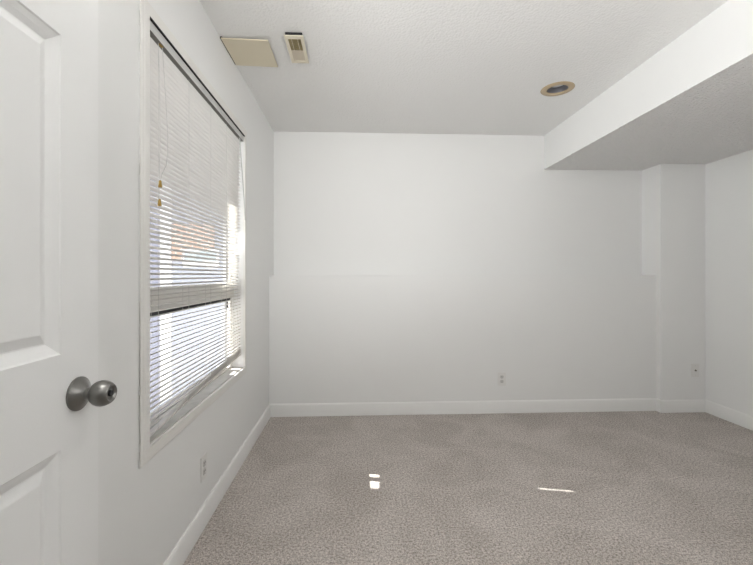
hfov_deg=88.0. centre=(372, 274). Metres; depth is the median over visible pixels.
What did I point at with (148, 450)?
window
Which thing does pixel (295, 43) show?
ceiling vent
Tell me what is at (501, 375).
wall outlet
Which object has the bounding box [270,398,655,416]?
baseboard
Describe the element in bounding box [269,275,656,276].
trim ledge
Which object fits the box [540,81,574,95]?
recessed light
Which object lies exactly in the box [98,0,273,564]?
wall
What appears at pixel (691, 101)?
ceiling beam
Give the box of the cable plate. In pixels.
[691,364,698,376]
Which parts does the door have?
knob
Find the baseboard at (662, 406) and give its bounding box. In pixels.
[656,398,705,412]
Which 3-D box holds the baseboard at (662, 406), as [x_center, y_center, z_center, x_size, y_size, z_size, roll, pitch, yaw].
[2.686,1.137,3.398,0.412,0.106,0.065,0,0,-3]
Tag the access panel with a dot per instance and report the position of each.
(243, 52)
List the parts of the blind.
ladder cord, pull cord, pull cord, rail, ladder cord, ladder cord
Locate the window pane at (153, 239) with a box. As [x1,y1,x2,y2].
[150,175,222,410]
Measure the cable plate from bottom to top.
0.116 m
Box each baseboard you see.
[163,404,270,564]
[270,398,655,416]
[656,398,705,412]
[705,400,752,430]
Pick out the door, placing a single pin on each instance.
(51, 392)
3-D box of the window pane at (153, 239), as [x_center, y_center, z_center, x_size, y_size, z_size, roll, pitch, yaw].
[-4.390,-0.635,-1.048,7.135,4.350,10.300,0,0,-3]
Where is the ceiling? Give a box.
[199,0,727,135]
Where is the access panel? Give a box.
[220,36,277,66]
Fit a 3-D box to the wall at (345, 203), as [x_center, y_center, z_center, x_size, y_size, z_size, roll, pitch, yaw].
[1.002,-0.038,3.591,3.760,2.457,0.120,0,0,-3]
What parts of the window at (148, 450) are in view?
sash, frame, meeting rail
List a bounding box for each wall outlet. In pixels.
[200,452,206,482]
[498,372,505,385]
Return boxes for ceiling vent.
[284,32,308,62]
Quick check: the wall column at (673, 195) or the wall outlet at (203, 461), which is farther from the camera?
the wall column at (673, 195)
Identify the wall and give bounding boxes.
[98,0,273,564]
[269,277,656,403]
[274,131,641,274]
[706,150,752,415]
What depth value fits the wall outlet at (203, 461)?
1.84 m
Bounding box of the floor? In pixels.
[183,411,752,564]
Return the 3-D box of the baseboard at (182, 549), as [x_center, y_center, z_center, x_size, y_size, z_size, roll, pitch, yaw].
[-0.784,1.137,1.605,0.013,0.106,3.337,0,0,-3]
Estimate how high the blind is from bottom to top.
1.478 m
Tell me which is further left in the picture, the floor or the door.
the door
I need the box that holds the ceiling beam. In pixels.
[544,0,752,170]
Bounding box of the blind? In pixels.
[150,21,245,436]
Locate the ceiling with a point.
(471, 67)
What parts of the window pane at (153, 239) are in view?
brick panel, pane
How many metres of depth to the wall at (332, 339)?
3.34 m
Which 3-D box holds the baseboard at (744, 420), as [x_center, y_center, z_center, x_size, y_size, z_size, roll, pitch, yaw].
[2.960,1.137,1.747,0.013,0.106,3.285,0,0,-3]
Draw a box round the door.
[0,0,116,564]
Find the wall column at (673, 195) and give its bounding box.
[642,164,705,399]
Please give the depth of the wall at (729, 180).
3.16 m
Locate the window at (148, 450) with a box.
[139,0,246,468]

